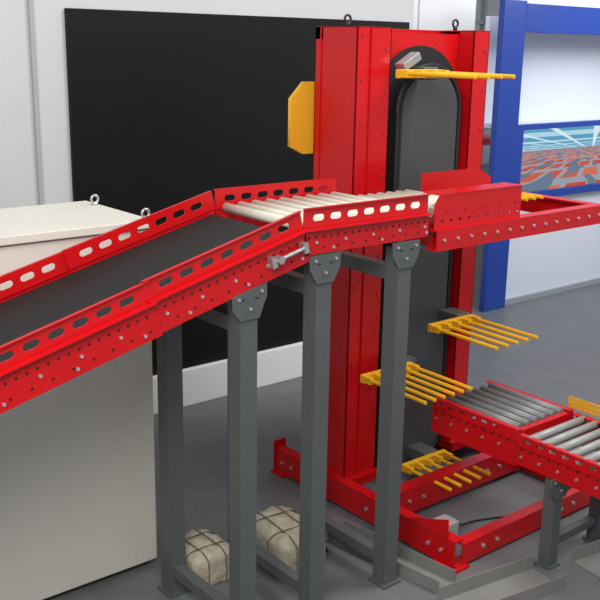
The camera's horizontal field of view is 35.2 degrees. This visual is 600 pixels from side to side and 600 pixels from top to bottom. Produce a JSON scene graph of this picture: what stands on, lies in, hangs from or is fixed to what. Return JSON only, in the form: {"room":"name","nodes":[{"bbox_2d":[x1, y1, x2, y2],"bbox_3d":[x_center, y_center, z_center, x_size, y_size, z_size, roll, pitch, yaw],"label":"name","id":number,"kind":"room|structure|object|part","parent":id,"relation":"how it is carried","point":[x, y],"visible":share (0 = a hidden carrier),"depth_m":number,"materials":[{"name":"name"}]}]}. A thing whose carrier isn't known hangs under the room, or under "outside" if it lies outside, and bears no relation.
{"room":"distribution center","nodes":[
{"label":"distribution center","id":0,"kind":"room"},
{"bbox_2d":[0,0,413,208],"bbox_3d":[-2.405,-0.611,4.660,8.170,3.300,0.150,-11,19,-38],"label":"wall","id":1,"kind":"structure","parent":0,"point":[18,170],"depth_m":5.27,"materials":[{"name":"white paint"}]},
{"bbox_2d":[27,0,43,204],"bbox_3d":[-1.851,-0.808,4.951,1.045,3.050,0.030,-11,19,-38],"label":"trim","id":2,"kind":"structure","parent":1,"relation":"attached to","point":[29,2],"depth_m":5.21,"materials":[{"name":"grey"}]},
{"bbox_2d":[153,342,302,413],"bbox_3d":[-2.363,0.885,4.974,8.170,0.250,0.060,-11,19,-38],"label":"baseboard","id":3,"kind":"structure","parent":1,"relation":"attached to","point":[204,382],"depth_m":6.40,"materials":[{"name":"white paint"}]},
{"bbox_2d":[64,8,409,375],"bbox_3d":[-0.272,-0.726,6.313,2.680,2.240,0.025,-11,19,-38],"label":"display panel","id":4,"kind":"object","parent":1,"relation":"attached to","point":[167,109],"visible":0.5,"depth_m":5.84,"materials":[{"name":"black"}]},
{"bbox_2d":[47,164,599,599],"bbox_3d":[0.268,-0.305,10.185,19.000,0.050,17.000,-11,19,-38],"label":"floor","id":5,"kind":"structure","parent":0,"point":[563,362],"depth_m":5.30,"materials":[{"name":"grey concrete"}]},
{"bbox_2d":[0,194,156,599],"bbox_3d":[-1.970,0.577,3.439,2.990,1.649,0.610,-11,19,-38],"label":"box","id":6,"kind":"object","parent":5,"relation":"on","point":[78,495],"visible":0.81,"depth_m":3.96,"materials":[{"name":"beige"}]},
{"bbox_3d":[-1.957,-0.155,3.244,2.990,0.035,0.610,-11,19,-38],"label":"lid","id":7,"kind":"part","parent":6,"relation":"part of","materials":[{"name":"white metal"}]},
{"bbox_2d":[185,529,228,585],"bbox_3d":[-0.448,1.152,4.257,0.240,0.166,0.280,-11,19,-38],"label":"wrapped bundle","id":8,"kind":"object","parent":5,"relation":"on","point":[207,554],"visible":0.67,"depth_m":4.17,"materials":[{"name":"brown fabric"}]},
{"bbox_2d":[156,281,266,599],"bbox_3d":[-0.377,0.602,3.755,0.150,1.489,0.615,-11,19,-38],"label":"support stand","id":9,"kind":"object","parent":5,"relation":"on","point":[240,317],"visible":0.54,"depth_m":3.63,"materials":[{"name":"grey paint"}]},
{"bbox_2d":[0,191,309,413],"bbox_3d":[-1.251,0.263,2.919,2.843,0.914,0.659,-11,19,-38],"label":"conveyor","id":10,"kind":"object","parent":9,"relation":"on","point":[58,325],"visible":1,"depth_m":3.28,"materials":[{"name":"red metal"}]},
{"bbox_3d":[-0.178,0.007,3.358,0.150,0.129,0.006,-11,19,-38],"label":"head plate","id":11,"kind":"part","parent":9,"relation":"part of","materials":[{"name":"grey paint"}]},
{"bbox_2d":[227,252,340,599],"bbox_3d":[-0.105,0.518,3.961,0.150,1.555,0.615,-11,19,-38],"label":"support stand","id":12,"kind":"object","parent":5,"relation":"on","point":[314,284],"visible":0.47,"depth_m":3.73,"materials":[{"name":"grey paint"}]},
{"bbox_3d":[0.094,-0.118,3.553,0.150,0.110,0.006,-11,19,-38],"label":"head plate","id":13,"kind":"part","parent":12,"relation":"part of","materials":[{"name":"grey paint"}]},
{"bbox_2d":[256,506,325,571],"bbox_3d":[-0.076,1.106,4.412,0.270,0.187,0.392,-9,18,-32],"label":"wrapped bundle","id":14,"kind":"object","parent":5,"relation":"on","point":[277,528],"visible":0.58,"depth_m":4.31,"materials":[{"name":"brown fabric"}]},
{"bbox_2d":[309,239,419,589],"bbox_3d":[0.229,0.453,4.225,0.150,1.555,0.615,-11,19,-38],"label":"support stand","id":15,"kind":"object","parent":5,"relation":"on","point":[395,270],"visible":0.49,"depth_m":4.01,"materials":[{"name":"grey paint"}]},
{"bbox_2d":[213,178,432,255],"bbox_3d":[0.086,-0.357,3.876,0.655,0.175,0.630,-11,19,-38],"label":"conveyor","id":16,"kind":"object","parent":15,"relation":"on","point":[333,220],"visible":0.95,"depth_m":3.77,"materials":[{"name":"red metal"}]},
{"bbox_3d":[0.427,-0.183,3.817,0.150,0.110,0.006,-11,19,-38],"label":"head plate","id":17,"kind":"part","parent":15,"relation":"part of","materials":[{"name":"grey paint"}]},
{"bbox_2d":[271,14,589,573],"bbox_3d":[0.728,-0.168,4.827,1.260,2.460,1.360,-11,19,-38],"label":"lift","id":18,"kind":"object","parent":5,"relation":"on","point":[384,108],"visible":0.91,"depth_m":4.79,"materials":[{"name":"red paint"}]},
{"bbox_3d":[0.587,-0.191,5.023,0.590,2.240,0.010,-11,19,-38],"label":"arch plate","id":19,"kind":"part","parent":18,"relation":"part of","materials":[{"name":"black"}]},
{"bbox_3d":[0.642,-0.119,5.029,0.474,2.214,0.024,-11,19,-38],"label":"drive chain","id":20,"kind":"part","parent":18,"relation":"part of","materials":[{"name":"black"}]},
{"bbox_3d":[0.579,-0.233,5.024,0.590,2.280,0.010,-11,19,-38],"label":"plate","id":21,"kind":"part","parent":18,"relation":"part of","materials":[{"name":"red paint"}]},
{"bbox_3d":[0.729,0.925,5.135,1.210,0.190,1.360,-11,19,-38],"label":"frame","id":22,"kind":"part","parent":18,"relation":"part of","materials":[{"name":"red paint"}]},
{"bbox_2d":[358,168,599,251],"bbox_3d":[0.847,-0.465,4.457,1.200,0.240,0.598,-11,19,-38],"label":"conveyor section","id":23,"kind":"object","parent":18,"relation":"attached to","point":[467,210],"visible":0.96,"depth_m":4.17,"materials":[{"name":"red paint"}]},
{"bbox_3d":[0.843,-0.401,4.477,1.200,0.105,0.590,-11,19,-38],"label":"frame","id":24,"kind":"part","parent":23,"relation":"part of","materials":[{"name":"red paint"}]},
{"bbox_2d":[413,0,475,29],"bbox_3d":[0.990,-1.570,8.472,1.500,3.300,0.060,-11,19,-38],"label":"panel","id":25,"kind":"object","parent":5,"relation":"on","point":[434,14],"visible":0.02,"depth_m":8.41,"materials":[{"name":"white"}]},
{"bbox_2d":[433,514,458,534],"bbox_3d":[0.694,1.113,4.564,0.110,0.120,0.088,-11,19,-38],"label":"junction box","id":26,"kind":"object","parent":5,"relation":"on","point":[453,523],"visible":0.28,"depth_m":4.55,"materials":[{"name":"grey"}]},
{"bbox_2d":[327,520,599,599],"bbox_3d":[1.023,1.215,4.301,1.765,0.070,0.798,0,15,-2],"label":"frame","id":27,"kind":"object","parent":5,"relation":"on","point":[516,580],"visible":0.77,"depth_m":4.25,"materials":[{"name":"grey metal"}]},
{"bbox_2d":[327,520,455,593],"bbox_3d":[0.413,1.184,4.399,0.655,0.060,0.130,15,20,42],"label":"tray","id":28,"kind":"object","parent":27,"relation":"attached to","point":[424,571],"depth_m":4.31,"materials":[{"name":"grey metal"}]},
{"bbox_2d":[437,555,565,599],"bbox_3d":[0.882,1.259,4.126,0.556,0.070,0.200,-8,17,-30],"label":"tray","id":29,"kind":"object","parent":27,"relation":"attached to","point":[516,580],"depth_m":4.17,"materials":[{"name":"grey metal"}]},
{"bbox_2d":[573,540,599,577],"bbox_3d":[1.587,1.177,4.478,0.607,0.070,0.200,-8,17,-30],"label":"tray","id":30,"kind":"object","parent":27,"relation":"attached to","point":[587,556],"depth_m":4.43,"materials":[{"name":"grey metal"}]},
{"bbox_2d":[475,0,487,30],"bbox_3d":[1.214,-3.284,13.557,6.500,4.000,0.090,-11,19,-38],"label":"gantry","id":31,"kind":"object","parent":5,"relation":"on","point":[484,3],"visible":0.02,"depth_m":14.58,"materials":[{"name":"grey metal"}]},
{"bbox_2d":[459,516,503,525],"bbox_3d":[1.049,1.083,4.828,0.787,0.055,0.079,-8,17,-30],"label":"power cable","id":32,"kind":"object","parent":5,"relation":"on","point":[497,517],"visible":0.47,"depth_m":4.79,"materials":[{"name":"black plastic"}]},
{"bbox_2d":[483,135,490,144],"bbox_3d":[2.043,-1.906,11.625,0.800,2.360,0.580,-11,19,-38],"label":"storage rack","id":33,"kind":"object","parent":5,"relation":"on","point":[486,138],"visible":0.02,"depth_m":11.43,"materials":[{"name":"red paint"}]},
{"bbox_2d":[431,380,599,570],"bbox_3d":[1.479,0.943,4.214,0.530,0.655,2.030,-11,19,-38],"label":"conveyor","id":34,"kind":"object","parent":5,"relation":"on","point":[527,426],"visible":1,"depth_m":4.46,"materials":[{"name":"red metal"}]},
{"bbox_3d":[1.175,0.844,4.265,0.150,0.110,0.006,-11,19,-38],"label":"head plate","id":35,"kind":"part","parent":34,"relation":"part of","materials":[{"name":"grey paint"}]},
{"bbox_2d":[479,0,599,311],"bbox_3d":[3.274,-1.621,9.779,4.440,2.800,0.450,-11,19,-38],"label":"wall","id":36,"kind":"structure","parent":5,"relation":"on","point":[551,47],"depth_m":8.92,"materials":[{"name":"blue paint"}]},
{"bbox_2d":[520,125,599,191],"bbox_3d":[3.352,-1.514,9.634,3.530,0.560,0.040,-11,19,-38],"label":"picture","id":37,"kind":"object","parent":36,"relation":"attached to","point":[552,158],"visible":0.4,"depth_m":8.89,"materials":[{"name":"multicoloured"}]},
{"bbox_2d":[417,0,419,29],"bbox_3d":[1.016,-1.563,8.450,0.010,3.300,0.008,-11,19,-38],"label":"joint","id":38,"kind":"object","parent":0,"point":[419,0],"depth_m":8.20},
{"bbox_2d":[475,0,499,163],"bbox_3d":[-3.226,-3.919,13.716,19.000,5.000,0.200,-11,19,-38],"label":"wall","id":39,"kind":"structure","parent":0,"point":[493,5],"depth_m":19.09,"materials":[{"name":"white paint"}]}
]}

